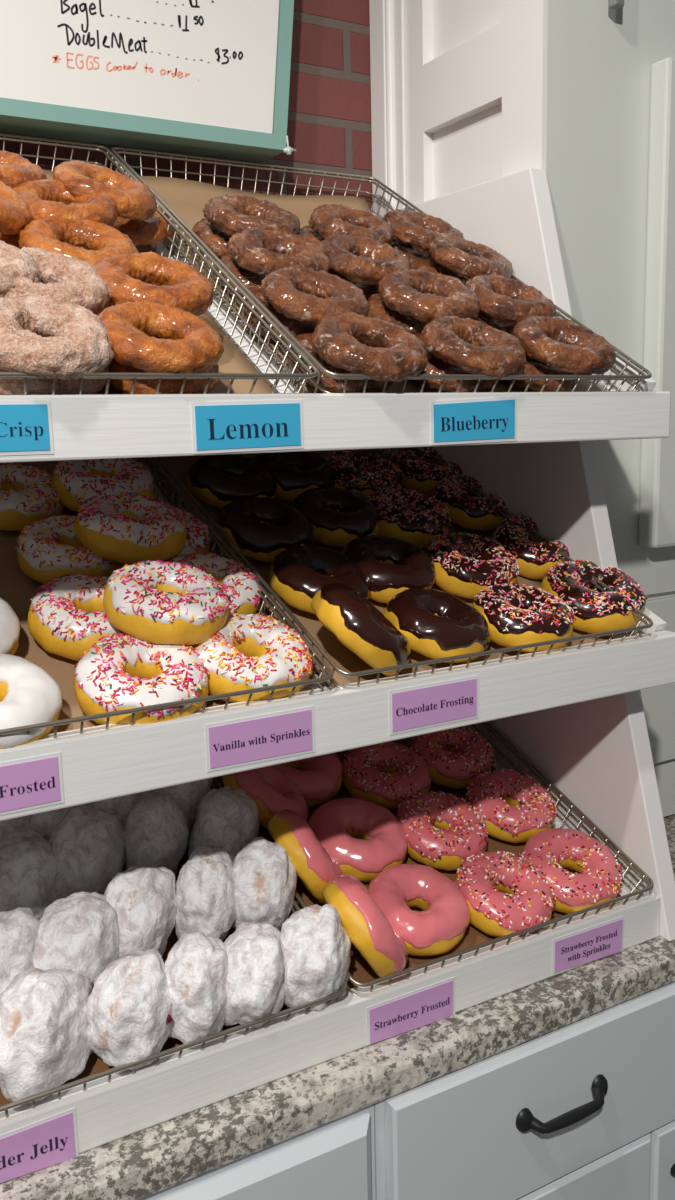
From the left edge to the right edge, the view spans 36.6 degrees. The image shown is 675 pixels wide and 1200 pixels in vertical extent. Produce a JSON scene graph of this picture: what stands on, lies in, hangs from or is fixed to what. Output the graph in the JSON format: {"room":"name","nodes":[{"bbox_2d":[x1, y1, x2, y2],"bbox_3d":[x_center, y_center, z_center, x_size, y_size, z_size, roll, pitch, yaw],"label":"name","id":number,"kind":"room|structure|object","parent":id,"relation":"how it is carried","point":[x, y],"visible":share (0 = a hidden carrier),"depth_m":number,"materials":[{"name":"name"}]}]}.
{"room":"food shop","nodes":[
{"label":"food shop","id":0,"kind":"room"},
{"bbox_2d":[0,0,372,212],"bbox_3d":[-0.534,-0.041,0.933,3.200,2.500,0.058,-7,11,-29],"label":"wall","id":1,"kind":"structure","parent":0,"point":[329,122],"depth_m":1.12,"materials":[{"name":"red brick"}]},
{"bbox_2d":[0,0,295,162],"bbox_3d":[-0.466,-0.695,0.800,1.023,0.570,0.059,-7,11,-29],"label":"whiteboard","id":2,"kind":"object","parent":1,"relation":"attached to","point":[210,78],"visible":1,"depth_m":0.97,"materials":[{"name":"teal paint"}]},
{"bbox_3d":[0.207,1.406,-0.067,3.200,0.050,2.900,-7,11,-29],"label":"floor","id":3,"kind":"structure","parent":0,"visible":0},
{"bbox_2d":[140,1104,375,1199],"bbox_3d":[-0.382,0.794,0.819,0.697,0.885,0.491,-7,11,-29],"label":"base cabinet","id":4,"kind":"object","parent":3,"relation":"on","point":[335,1159],"visible":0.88,"depth_m":0.68,"materials":[{"name":"paint"}]},
{"bbox_2d":[0,814,674,1199],"bbox_3d":[-0.024,0.299,0.962,1.560,0.025,0.492,-7,11,-29],"label":"countertop","id":5,"kind":"structure","parent":4,"relation":"on","point":[141,1164],"depth_m":0.70,"materials":[{"name":"stone"}]},
{"bbox_2d":[0,168,674,1152],"bbox_3d":[-0.254,-0.022,0.782,1.012,0.680,0.463,-7,11,-29],"label":"display rack","id":6,"kind":"object","parent":5,"relation":"on","point":[577,715],"visible":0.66,"depth_m":0.78,"materials":[{"name":"paint"}]},
{"bbox_2d":[0,400,53,455],"bbox_3d":[-0.191,-0.096,0.571,0.063,0.030,0.001,-7,11,-29],"label":"card","id":7,"kind":"object","parent":6,"relation":"attached to","point":[25,425],"visible":1,"depth_m":0.58,"materials":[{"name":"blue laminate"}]},
{"bbox_2d":[0,752,63,815],"bbox_3d":[-0.191,0.109,0.592,0.063,0.031,0.001,-7,11,-29],"label":"card","id":8,"kind":"object","parent":6,"relation":"attached to","point":[35,782],"visible":1,"depth_m":0.60,"materials":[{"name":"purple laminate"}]},
{"bbox_2d":[0,1108,78,1182],"bbox_3d":[-0.197,0.334,0.612,0.083,0.034,0.001,-7,11,-29],"label":"card","id":9,"kind":"object","parent":6,"relation":"attached to","point":[52,1140],"visible":1,"depth_m":0.62,"materials":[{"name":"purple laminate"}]},
{"bbox_2d":[74,633,208,724],"bbox_3d":[-0.128,0.052,0.669,0.087,0.056,0.086,-5,10,-21],"label":"donut","id":10,"kind":"object","parent":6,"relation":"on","point":[122,671],"visible":0.97,"depth_m":0.65,"materials":[{"name":"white food"}]},
{"bbox_2d":[103,560,230,644],"bbox_3d":[-0.119,0.000,0.711,0.086,0.053,0.086,1,10,16],"label":"donut","id":11,"kind":"object","parent":10,"relation":"on","point":[158,601],"visible":1,"depth_m":0.68,"materials":[{"name":"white food"}]},
{"bbox_2d":[0,133,318,394],"bbox_3d":[-0.250,-0.264,0.759,0.303,0.267,0.431,-7,11,-29],"label":"wire tray","id":12,"kind":"object","parent":6,"relation":"on","point":[3,375],"visible":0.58,"depth_m":0.73,"materials":[{"name":"silver metal"}]},
{"bbox_2d":[43,170,275,393],"bbox_3d":[-0.253,-0.256,0.767,0.278,0.240,0.399,-7,11,-29],"label":"liner","id":13,"kind":"object","parent":12,"relation":"in","point":[232,360],"visible":0.05,"depth_m":0.72,"materials":[{"name":"paper"}]},
{"bbox_2d":[0,366,108,394],"bbox_3d":[-0.185,-0.146,0.628,0.086,0.052,0.082,-11,13,-44],"label":"donut","id":14,"kind":"object","parent":13,"relation":"on","point":[7,386],"visible":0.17,"depth_m":0.60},
{"bbox_2d":[0,247,110,314],"bbox_3d":[-0.190,-0.205,0.664,0.086,0.056,0.079,-4,10,-15],"label":"donut","id":15,"kind":"object","parent":14,"relation":"on","point":[66,279],"visible":0.65,"depth_m":0.66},
{"bbox_2d":[0,295,113,379],"bbox_3d":[-0.175,-0.156,0.604,0.088,0.054,0.078,-8,12,-36],"label":"donut","id":16,"kind":"object","parent":14,"relation":"on","point":[45,337],"visible":1,"depth_m":0.59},
{"bbox_2d":[18,216,138,264],"bbox_3d":[-0.187,-0.256,0.744,0.080,0.053,0.081,1,10,16],"label":"donut","id":17,"kind":"object","parent":13,"relation":"on","point":[58,235],"visible":0.69,"depth_m":0.74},
{"bbox_2d":[13,179,117,225],"bbox_3d":[-0.211,-0.303,0.784,0.081,0.051,0.079,0,10,8],"label":"donut","id":18,"kind":"object","parent":17,"relation":"on","point":[44,197],"visible":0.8,"depth_m":0.77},
{"bbox_2d":[111,210,174,244],"bbox_3d":[-0.179,-0.323,0.871,0.077,0.048,0.078,2,10,19],"label":"donut","id":19,"kind":"object","parent":13,"relation":"on","point":[151,231],"visible":0.46,"depth_m":0.85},
{"bbox_2d":[52,160,156,219],"bbox_3d":[-0.189,-0.332,0.827,0.076,0.053,0.083,4,11,27],"label":"donut","id":20,"kind":"object","parent":19,"relation":"on","point":[134,199],"visible":0.81,"depth_m":0.81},
{"bbox_2d":[108,336,218,393],"bbox_3d":[-0.118,-0.154,0.665,0.083,0.051,0.078,-3,10,-9],"label":"donut","id":21,"kind":"object","parent":13,"relation":"on","point":[142,386],"visible":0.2,"depth_m":0.63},
{"bbox_2d":[93,251,213,315],"bbox_3d":[-0.128,-0.217,0.703,0.085,0.053,0.075,-5,10,-20],"label":"donut","id":22,"kind":"object","parent":21,"relation":"on","point":[153,277],"visible":0.88,"depth_m":0.69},
{"bbox_2d":[99,301,223,372],"bbox_3d":[-0.113,-0.165,0.642,0.080,0.051,0.074,-5,10,-20],"label":"donut","id":23,"kind":"object","parent":21,"relation":"on","point":[190,345],"visible":0.96,"depth_m":0.63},
{"bbox_2d":[0,457,332,742],"bbox_3d":[-0.245,-0.040,0.798,0.303,0.219,0.452,-7,11,-29],"label":"wire tray","id":24,"kind":"object","parent":6,"relation":"on","point":[326,677],"visible":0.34,"depth_m":0.69,"materials":[{"name":"silver metal"}]},
{"bbox_2d":[0,460,230,733],"bbox_3d":[-0.248,-0.029,0.806,0.278,0.187,0.425,-7,11,-29],"label":"liner","id":25,"kind":"object","parent":24,"relation":"in","point":[16,588],"visible":0.02,"depth_m":0.74,"materials":[{"name":"paper"}]},
{"bbox_2d":[0,654,61,748],"bbox_3d":[-0.214,0.063,0.621,0.086,0.054,0.087,1,10,14],"label":"donut","id":26,"kind":"object","parent":25,"relation":"on","point":[29,695],"visible":0.98,"depth_m":0.61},
{"bbox_2d":[0,463,62,530],"bbox_3d":[-0.275,-0.087,0.861,0.085,0.055,0.083,-7,11,-28],"label":"donut","id":27,"kind":"object","parent":25,"relation":"on","point":[28,494],"visible":0.98,"depth_m":0.84,"materials":[{"name":"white food"}]},
{"bbox_2d":[15,514,124,583],"bbox_3d":[-0.208,-0.039,0.800,0.085,0.053,0.082,-1,10,1],"label":"donut","id":28,"kind":"object","parent":25,"relation":"on","point":[49,549],"visible":0.72,"depth_m":0.77,"materials":[{"name":"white food"}]},
{"bbox_2d":[28,573,123,660],"bbox_3d":[-0.176,0.011,0.726,0.086,0.055,0.081,-7,11,-32],"label":"donut","id":29,"kind":"object","parent":25,"relation":"on","point":[67,615],"visible":0.63,"depth_m":0.70,"materials":[{"name":"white food"}]},
{"bbox_2d":[52,458,154,511],"bbox_3d":[-0.203,-0.101,0.888,0.084,0.054,0.088,6,12,37],"label":"donut","id":30,"kind":"object","parent":25,"relation":"on","point":[75,481],"visible":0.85,"depth_m":0.86,"materials":[{"name":"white food"}]},
{"bbox_2d":[128,506,210,564],"bbox_3d":[-0.148,-0.052,0.845,0.086,0.055,0.081,-6,11,-27],"label":"donut","id":31,"kind":"object","parent":25,"relation":"on","point":[198,538],"visible":0.23,"depth_m":0.83,"materials":[{"name":"white food"}]},
{"bbox_2d":[74,492,186,564],"bbox_3d":[-0.162,-0.057,0.801,0.083,0.053,0.086,2,10,18],"label":"donut","id":32,"kind":"object","parent":31,"relation":"on","point":[129,528],"visible":1,"depth_m":0.77,"materials":[{"name":"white food"}]},
{"bbox_2d":[164,552,261,614],"bbox_3d":[-0.100,-0.007,0.784,0.082,0.054,0.085,7,13,40],"label":"donut","id":33,"kind":"object","parent":25,"relation":"on","point":[241,587],"visible":0.48,"depth_m":0.78,"materials":[{"name":"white food"}]},
{"bbox_2d":[190,613,312,702],"bbox_3d":[-0.061,0.040,0.714,0.085,0.056,0.087,8,13,44],"label":"donut","id":34,"kind":"object","parent":25,"relation":"on","point":[250,651],"visible":0.9,"depth_m":0.69,"materials":[{"name":"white food"}]},
{"bbox_2d":[0,777,346,1117],"bbox_3d":[-0.236,0.192,0.832,0.303,0.204,0.457,-7,11,-29],"label":"wire tray","id":35,"kind":"object","parent":6,"relation":"on","point":[341,990],"visible":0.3,"depth_m":0.66,"materials":[{"name":"silver metal"}]},
{"bbox_2d":[0,837,288,1105],"bbox_3d":[-0.239,0.202,0.839,0.278,0.172,0.431,-7,11,-29],"label":"liner","id":36,"kind":"object","parent":35,"relation":"in","point":[95,1064],"visible":0.02,"depth_m":0.70,"materials":[{"name":"brown paper"}]},
{"bbox_2d":[0,907,39,993],"bbox_3d":[-0.225,0.250,0.692,0.057,0.082,0.081,0,10,9],"label":"donut","id":37,"kind":"object","parent":36,"relation":"on","point":[19,928],"visible":0.49,"depth_m":0.67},
{"bbox_2d":[0,828,57,920],"bbox_3d":[-0.235,0.215,0.754,0.058,0.085,0.084,0,10,11],"label":"donut","id":38,"kind":"object","parent":36,"relation":"on","point":[28,863],"visible":0.73,"depth_m":0.73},
{"bbox_2d":[0,968,91,1103],"bbox_3d":[-0.190,0.275,0.650,0.057,0.082,0.085,2,10,21],"label":"donut","id":39,"kind":"object","parent":36,"relation":"on","point":[44,1027],"visible":0.98,"depth_m":0.62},
{"bbox_2d":[33,891,119,991],"bbox_3d":[-0.180,0.245,0.713,0.056,0.080,0.085,1,10,13],"label":"donut","id":40,"kind":"object","parent":36,"relation":"on","point":[79,931],"visible":0.73,"depth_m":0.69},
{"bbox_2d":[49,805,125,898],"bbox_3d":[-0.195,0.201,0.787,0.056,0.086,0.078,0,10,7],"label":"donut","id":41,"kind":"object","parent":36,"relation":"on","point":[88,845],"visible":0.71,"depth_m":0.76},
{"bbox_2d":[86,948,171,1071],"bbox_3d":[-0.134,0.272,0.676,0.057,0.076,0.076,1,10,13],"label":"donut","id":42,"kind":"object","parent":36,"relation":"on","point":[129,1003],"visible":0.94,"depth_m":0.65,"materials":[{"name":"white food"}]},
{"bbox_2d":[104,865,176,956],"bbox_3d":[-0.146,0.232,0.750,0.055,0.077,0.082,-1,10,4],"label":"donut","id":43,"kind":"object","parent":36,"relation":"on","point":[143,899],"visible":0.73,"depth_m":0.72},
{"bbox_2d":[123,794,188,876],"bbox_3d":[-0.146,0.194,0.821,0.052,0.078,0.071,-1,10,5],"label":"donut","id":44,"kind":"object","parent":36,"relation":"on","point":[156,832],"visible":0.79,"depth_m":0.80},
{"bbox_2d":[165,932,228,1043],"bbox_3d":[-0.095,0.265,0.703,0.053,0.076,0.072,2,10,17],"label":"donut","id":45,"kind":"object","parent":36,"relation":"on","point":[196,970],"visible":0.8,"depth_m":0.67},
{"bbox_2d":[175,846,236,939],"bbox_3d":[-0.100,0.226,0.775,0.052,0.071,0.070,-3,10,-11],"label":"donut","id":46,"kind":"object","parent":36,"relation":"on","point":[205,888],"visible":0.9,"depth_m":0.75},
{"bbox_2d":[188,786,258,861],"bbox_3d":[-0.093,0.193,0.841,0.057,0.078,0.078,0,10,8],"label":"donut","id":47,"kind":"object","parent":36,"relation":"on","point":[227,819],"visible":0.7,"depth_m":0.81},
{"bbox_2d":[224,922,286,1028],"bbox_3d":[-0.060,0.265,0.718,0.052,0.073,0.079,-1,10,2],"label":"donut","id":48,"kind":"object","parent":36,"relation":"on","point":[257,960],"visible":0.77,"depth_m":0.69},
{"bbox_2d":[232,837,296,930],"bbox_3d":[-0.059,0.223,0.794,0.055,0.075,0.076,-2,10,-4],"label":"donut","id":49,"kind":"object","parent":36,"relation":"on","point":[265,875],"visible":0.75,"depth_m":0.77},
{"bbox_2d":[281,904,352,1010],"bbox_3d":[-0.018,0.259,0.740,0.058,0.076,0.076,0,10,7],"label":"donut","id":50,"kind":"object","parent":36,"relation":"on","point":[317,947],"visible":0.8,"depth_m":0.71,"materials":[{"name":"white food"}]},
{"bbox_2d":[191,400,303,453],"bbox_3d":[-0.056,-0.110,0.648,0.077,0.032,0.001,-7,11,-29],"label":"card","id":51,"kind":"object","parent":6,"relation":"attached to","point":[231,426],"visible":1,"depth_m":0.65,"materials":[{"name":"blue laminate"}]},
{"bbox_2d":[205,706,314,771],"bbox_3d":[-0.050,0.091,0.671,0.079,0.032,0.001,-7,11,-29],"label":"card","id":52,"kind":"object","parent":6,"relation":"attached to","point":[288,733],"visible":1,"depth_m":0.67,"materials":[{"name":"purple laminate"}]},
{"bbox_2d":[111,147,651,392],"bbox_3d":[0.015,-0.296,0.908,0.303,0.267,0.431,-7,11,-29],"label":"wire tray","id":53,"kind":"object","parent":6,"relation":"on","point":[643,376],"visible":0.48,"depth_m":0.83,"materials":[{"name":"silver metal"}]},
{"bbox_2d":[129,176,601,392],"bbox_3d":[0.011,-0.287,0.916,0.278,0.240,0.399,-7,11,-29],"label":"liner","id":54,"kind":"object","parent":53,"relation":"in","point":[187,199],"visible":0.12,"depth_m":1.01,"materials":[{"name":"paper"}]},
{"bbox_2d":[192,218,230,257],"bbox_3d":[-0.089,-0.320,0.907,0.078,0.050,0.074,-5,10,-20],"label":"donut","id":55,"kind":"object","parent":54,"relation":"on","point":[213,237],"visible":0.3,"depth_m":0.88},
{"bbox_2d":[202,194,299,236],"bbox_3d":[-0.074,-0.331,0.887,0.085,0.051,0.074,-6,11,-25],"label":"donut","id":56,"kind":"object","parent":55,"relation":"on","point":[232,214],"visible":0.82,"depth_m":0.87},
{"bbox_2d":[215,253,264,295],"bbox_3d":[-0.061,-0.269,0.847,0.082,0.049,0.073,-5,10,-20],"label":"donut","id":57,"kind":"object","parent":54,"relation":"on","point":[251,280],"visible":0.23,"depth_m":0.82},
{"bbox_2d":[227,227,329,275],"bbox_3d":[-0.046,-0.280,0.826,0.084,0.051,0.074,-10,13,-41],"label":"donut","id":58,"kind":"object","parent":57,"relation":"on","point":[258,250],"visible":0.85,"depth_m":0.81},
{"bbox_2d":[241,291,316,344],"bbox_3d":[-0.035,-0.218,0.788,0.074,0.050,0.080,3,11,25],"label":"donut","id":59,"kind":"object","parent":54,"relation":"on","point":[296,327],"visible":0.23,"depth_m":0.76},
{"bbox_2d":[260,265,369,324],"bbox_3d":[-0.017,-0.228,0.767,0.081,0.054,0.077,-3,10,-9],"label":"donut","id":60,"kind":"object","parent":59,"relation":"on","point":[303,294],"visible":0.91,"depth_m":0.75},
{"bbox_2d":[285,333,393,392],"bbox_3d":[0.002,-0.171,0.737,0.074,0.048,0.079,5,12,33],"label":"donut","id":61,"kind":"object","parent":54,"relation":"on","point":[329,384],"visible":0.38,"depth_m":0.71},
{"bbox_2d":[309,312,427,381],"bbox_3d":[0.022,-0.177,0.713,0.085,0.052,0.074,-8,12,-35],"label":"donut","id":62,"kind":"object","parent":61,"relation":"on","point":[342,340],"visible":1,"depth_m":0.69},
{"bbox_2d":[328,269,378,299],"bbox_3d":[0.004,-0.278,0.886,0.080,0.049,0.074,-4,10,-13],"label":"donut","id":63,"kind":"object","parent":54,"relation":"on","point":[368,290],"visible":0.07,"depth_m":0.86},
{"bbox_2d":[318,234,410,284],"bbox_3d":[0.023,-0.289,0.868,0.076,0.050,0.080,2,10,18],"label":"donut","id":64,"kind":"object","parent":63,"relation":"on","point":[361,259],"visible":0.91,"depth_m":0.85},
{"bbox_2d":[367,293,428,335],"bbox_3d":[0.062,-0.236,0.852,0.075,0.050,0.079,6,12,36],"label":"donut","id":65,"kind":"object","parent":54,"relation":"on","point":[378,309],"visible":0.27,"depth_m":0.82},
{"bbox_2d":[378,269,480,321],"bbox_3d":[0.074,-0.247,0.830,0.083,0.051,0.076,-7,11,-29],"label":"donut","id":66,"kind":"object","parent":65,"relation":"on","point":[422,295],"visible":0.92,"depth_m":0.81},
{"bbox_2d":[411,257,468,283],"bbox_3d":[0.108,-0.302,0.960,0.082,0.051,0.072,-9,13,-40],"label":"donut","id":67,"kind":"object","parent":54,"relation":"on","point":[429,264],"visible":0.23,"depth_m":0.95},
{"bbox_2d":[428,235,512,278],"bbox_3d":[0.123,-0.315,0.945,0.075,0.051,0.079,2,10,18],"label":"donut","id":68,"kind":"object","parent":67,"relation":"on","point":[469,259],"visible":0.91,"depth_m":0.92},
{"bbox_2d":[415,335,499,391],"bbox_3d":[0.086,-0.180,0.783,0.080,0.051,0.074,-10,13,-42],"label":"donut","id":69,"kind":"object","parent":54,"relation":"on","point":[435,365],"visible":0.29,"depth_m":0.75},
{"bbox_2d":[419,315,526,378],"bbox_3d":[0.101,-0.189,0.761,0.073,0.050,0.083,8,13,44],"label":"donut","id":70,"kind":"object","parent":69,"relation":"on","point":[467,344],"visible":0.99,"depth_m":0.74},
{"bbox_2d":[474,311,514,333],"bbox_3d":[0.128,-0.244,0.888,0.078,0.050,0.074,-4,10,-15],"label":"donut","id":71,"kind":"object","parent":54,"relation":"on","point":[507,327],"visible":0.2,"depth_m":0.86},
{"bbox_2d":[464,274,555,324],"bbox_3d":[0.146,-0.255,0.870,0.080,0.051,0.075,0,10,8],"label":"donut","id":72,"kind":"object","parent":71,"relation":"on","point":[503,299],"visible":0.79,"depth_m":0.85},
{"bbox_2d":[508,353,577,391],"bbox_3d":[0.159,-0.191,0.828,0.073,0.050,0.081,5,12,34],"label":"donut","id":73,"kind":"object","parent":54,"relation":"on","point":[533,367],"visible":0.24,"depth_m":0.80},
{"bbox_2d":[511,315,615,374],"bbox_3d":[0.179,-0.202,0.810,0.082,0.051,0.077,-10,13,-43],"label":"donut","id":74,"kind":"object","parent":73,"relation":"on","point":[566,346],"visible":0.99,"depth_m":0.79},
{"bbox_2d":[135,448,652,688],"bbox_3d":[0.019,-0.072,0.948,0.303,0.219,0.452,-7,11,-29],"label":"wire tray","id":75,"kind":"object","parent":6,"relation":"on","point":[359,674],"visible":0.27,"depth_m":0.80,"materials":[{"name":"silver metal"}]},
{"bbox_2d":[144,449,609,686],"bbox_3d":[0.016,-0.061,0.956,0.278,0.187,0.425,-7,11,-29],"label":"liner","id":76,"kind":"object","parent":75,"relation":"in","point":[343,657],"visible":0.09,"depth_m":0.83,"materials":[{"name":"paper"}]},
{"bbox_2d":[187,454,276,508],"bbox_3d":[-0.100,-0.113,0.969,0.084,0.053,0.083,0,10,9],"label":"donut","id":77,"kind":"object","parent":76,"relation":"on","point":[215,480],"visible":0.92,"depth_m":0.94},
{"bbox_2d":[216,497,313,562],"bbox_3d":[-0.064,-0.063,0.896,0.085,0.053,0.082,-5,10,-20],"label":"donut","id":78,"kind":"object","parent":76,"relation":"on","point":[261,528],"visible":0.95,"depth_m":0.87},
{"bbox_2d":[254,451,334,501],"bbox_3d":[-0.043,-0.125,1.012,0.084,0.053,0.082,-3,10,-12],"label":"donut","id":79,"kind":"object","parent":76,"relation":"on","point":[295,473],"visible":0.8,"depth_m":0.98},
{"bbox_2d":[269,545,369,613],"bbox_3d":[-0.015,-0.016,0.832,0.082,0.054,0.082,-2,10,-1],"label":"donut","id":80,"kind":"object","parent":76,"relation":"on","point":[297,573],"visible":0.86,"depth_m":0.81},
{"bbox_2d":[292,487,380,546],"bbox_3d":[-0.001,-0.077,0.944,0.083,0.052,0.081,-10,13,-40],"label":"donut","id":81,"kind":"object","parent":76,"relation":"on","point":[337,516],"visible":0.93,"depth_m":0.92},
{"bbox_2d":[311,583,410,675],"bbox_3d":[0.017,0.021,0.753,0.073,0.068,0.084,0,10,6],"label":"donut","id":82,"kind":"object","parent":76,"relation":"on","point":[352,618],"visible":0.98,"depth_m":0.72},
{"bbox_2d":[325,450,403,496],"bbox_3d":[0.024,-0.125,1.033,0.082,0.054,0.085,2,10,18],"label":"donut","id":83,"kind":"object","parent":76,"relation":"on","point":[363,473],"visible":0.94,"depth_m":1.01,"materials":[{"name":"brown food"}]},
{"bbox_2d":[342,535,435,602],"bbox_3d":[0.042,-0.027,0.871,0.084,0.053,0.083,-1,10,1],"label":"donut","id":84,"kind":"object","parent":76,"relation":"on","point":[392,566],"visible":0.91,"depth_m":0.85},
{"bbox_2d":[368,487,450,547],"bbox_3d":[0.066,-0.079,0.969,0.084,0.054,0.082,-2,10,-2],"label":"donut","id":85,"kind":"object","parent":76,"relation":"on","point":[414,517],"visible":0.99,"depth_m":0.94,"materials":[{"name":"brown food"}]},
{"bbox_2d":[383,588,490,662],"bbox_3d":[0.079,0.019,0.801,0.084,0.052,0.082,-5,10,-22],"label":"donut","id":86,"kind":"object","parent":76,"relation":"on","point":[436,624],"visible":0.94,"depth_m":0.77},
{"bbox_2d":[431,475,507,530],"bbox_3d":[0.136,-0.099,1.028,0.083,0.054,0.083,-1,10,1],"label":"donut","id":87,"kind":"object","parent":76,"relation":"on","point":[466,510],"visible":0.87,"depth_m":1.00,"materials":[{"name":"brown food"}]},
{"bbox_2d":[426,533,519,598],"bbox_3d":[0.118,-0.031,0.904,0.084,0.053,0.083,-5,10,-18],"label":"donut","id":88,"kind":"object","parent":76,"relation":"on","point":[465,564],"visible":1,"depth_m":0.88,"materials":[{"name":"brown food"}]},
{"bbox_2d":[472,582,575,652],"bbox_3d":[0.151,0.013,0.836,0.084,0.048,0.083,-10,13,-42],"label":"donut","id":89,"kind":"object","parent":76,"relation":"on","point":[515,614],"visible":0.98,"depth_m":0.81,"materials":[{"name":"brown food"}]},
{"bbox_2d":[493,514,569,578],"bbox_3d":[0.187,-0.051,0.963,0.084,0.056,0.081,-9,12,-38],"label":"donut","id":90,"kind":"object","parent":76,"relation":"on","point":[533,559],"visible":0.7,"depth_m":0.94,"materials":[{"name":"brown food"}]},
{"bbox_2d":[541,559,647,635],"bbox_3d":[0.223,-0.004,0.891,0.089,0.058,0.087,-8,12,-34],"label":"donut","id":91,"kind":"object","parent":76,"relation":"on","point":[595,611],"visible":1,"depth_m":0.86,"materials":[{"name":"brown food"}]},
{"bbox_2d":[132,449,666,691],"bbox_3d":[-0.253,-0.015,0.803,0.992,0.184,0.422,-7,11,-29],"label":"shelf","id":92,"kind":"object","parent":6,"relation":"attached to","point":[562,490],"depth_m":0.93,"materials":[{"name":"white paint"}]},
{"bbox_2d":[152,213,656,392],"bbox_3d":[-0.267,-0.244,0.767,0.981,0.237,0.416,-7,11,-29],"label":"shelf","id":93,"kind":"object","parent":6,"relation":"attached to","point":[530,241],"depth_m":0.93,"materials":[{"name":"white paint"}]},
{"bbox_2d":[366,977,454,1044],"bbox_3d":[0.055,0.305,0.755,0.078,0.032,0.001,-7,11,-29],"label":"card","id":94,"kind":"object","parent":6,"relation":"attached to","point":[435,1002],"visible":1,"depth_m":0.75,"materials":[{"name":"paper"}]},
{"bbox_2d":[210,758,628,989],"bbox_3d":[-0.259,0.216,0.835,0.965,0.171,0.421,-7,11,-29],"label":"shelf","id":95,"kind":"object","parent":6,"relation":"attached to","point":[599,787],"depth_m":0.94,"materials":[{"name":"white paint"}]},
{"bbox_2d":[211,721,653,993],"bbox_3d":[0.028,0.160,0.982,0.303,0.204,0.457,-7,11,-29],"label":"wire tray","id":96,"kind":"object","parent":6,"relation":"on","point":[632,893],"visible":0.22,"depth_m":0.87,"materials":[{"name":"silver metal"}]},
{"bbox_2d":[216,737,618,988],"bbox_3d":[0.025,0.171,0.989,0.278,0.172,0.431,-7,11,-29],"label":"liner","id":97,"kind":"object","parent":96,"relation":"in","point":[359,968],"visible":0.03,"depth_m":0.85,"materials":[{"name":"brown paper"}]},
{"bbox_2d":[222,765,307,828],"bbox_3d":[-0.063,0.171,0.895,0.074,0.068,0.085,0,10,7],"label":"donut","id":98,"kind":"object","parent":97,"relation":"on","point":[272,792],"visible":0.7,"depth_m":0.87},
{"bbox_2d":[267,809,343,902],"bbox_3d":[-0.025,0.209,0.832,0.059,0.078,0.085,-5,10,-19],"label":"donut","id":99,"kind":"object","parent":97,"relation":"on","point":[288,828],"visible":0.86,"depth_m":0.80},
{"bbox_2d":[308,798,407,881],"bbox_3d":[0.017,0.205,0.884,0.088,0.054,0.087,1,10,12],"label":"donut","id":100,"kind":"object","parent":97,"relation":"on","point":[382,843],"visible":0.91,"depth_m":0.87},
{"bbox_2d":[322,874,407,976],"bbox_3d":[0.021,0.247,0.776,0.060,0.078,0.087,-4,10,-17],"label":"donut","id":101,"kind":"object","parent":97,"relation":"on","point":[365,924],"visible":0.97,"depth_m":0.74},
{"bbox_2d":[341,741,430,809],"bbox_3d":[0.046,0.165,0.969,0.085,0.050,0.085,-9,12,-37],"label":"donut","id":102,"kind":"object","parent":97,"relation":"on","point":[385,774],"visible":0.9,"depth_m":0.95,"materials":[{"name":"pink food"}]},
{"bbox_2d":[368,864,469,955],"bbox_3d":[0.064,0.247,0.822,0.081,0.052,0.084,7,13,41],"label":"donut","id":103,"kind":"object","parent":97,"relation":"on","point":[444,920],"visible":0.89,"depth_m":0.81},
{"bbox_2d":[396,791,487,870],"bbox_3d":[0.092,0.204,0.911,0.084,0.052,0.082,-3,10,-9],"label":"donut","id":104,"kind":"object","parent":97,"relation":"on","point":[442,830],"visible":0.98,"depth_m":0.89,"materials":[{"name":"pink food"}]},
{"bbox_2d":[410,726,494,788],"bbox_3d":[0.113,0.153,1.014,0.082,0.052,0.085,7,13,39],"label":"donut","id":105,"kind":"object","parent":97,"relation":"on","point":[453,757],"visible":0.8,"depth_m":0.99,"materials":[{"name":"pink food"}]},
{"bbox_2d":[454,851,555,936],"bbox_3d":[0.139,0.244,0.851,0.084,0.051,0.084,-5,10,-21],"label":"donut","id":106,"kind":"object","parent":97,"relation":"on","point":[504,892],"visible":0.99,"depth_m":0.83,"materials":[{"name":"pink food"}]},
{"bbox_2d":[465,768,556,842],"bbox_3d":[0.162,0.192,0.958,0.084,0.052,0.085,4,11,30],"label":"donut","id":107,"kind":"object","parent":97,"relation":"on","point":[513,806],"visible":0.98,"depth_m":0.94,"materials":[{"name":"pink food"}]},
{"bbox_2d":[519,828,623,913],"bbox_3d":[0.203,0.235,0.889,0.088,0.053,0.089,5,12,33],"label":"donut","id":108,"kind":"object","parent":97,"relation":"on","point":[600,877],"visible":0.94,"depth_m":0.88,"materials":[{"name":"pink food"}]},
{"bbox_2d":[389,675,478,734],"bbox_3d":[0.071,0.076,0.740,0.079,0.032,0.001,-7,11,-29],"label":"card","id":109,"kind":"object","parent":6,"relation":"attached to","point":[456,700],"visible":1,"depth_m":0.74,"materials":[{"name":"paper"}]},
{"bbox_2d":[431,396,516,444],"bbox_3d":[0.099,-0.130,0.736,0.077,0.033,0.001,-7,11,-29],"label":"card","id":110,"kind":"object","parent":6,"relation":"attached to","point":[482,420],"visible":1,"depth_m":0.74,"materials":[{"name":"paper"}]},
{"bbox_2d":[552,916,623,973],"bbox_3d":[0.207,0.285,0.841,0.079,0.033,0.001,-7,11,-29],"label":"card","id":111,"kind":"object","parent":6,"relation":"attached to","point":[604,939],"visible":1,"depth_m":0.84,"materials":[{"name":"paper"}]},
{"bbox_2d":[369,0,674,816],"bbox_3d":[0.342,-0.537,1.155,0.524,1.539,0.306,-7,11,-29],"label":"cabinet","id":112,"kind":"object","parent":5,"relation":"on","point":[465,94],"visible":0.44,"depth_m":1.00,"materials":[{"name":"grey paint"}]},
{"bbox_2d":[374,981,674,1199],"bbox_3d":[0.170,0.730,1.118,0.562,0.885,0.514,-7,11,-29],"label":"base cabinet","id":113,"kind":"object","parent":3,"relation":"on","point":[583,1109],"visible":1,"depth_m":0.79,"materials":[{"name":"paint"}]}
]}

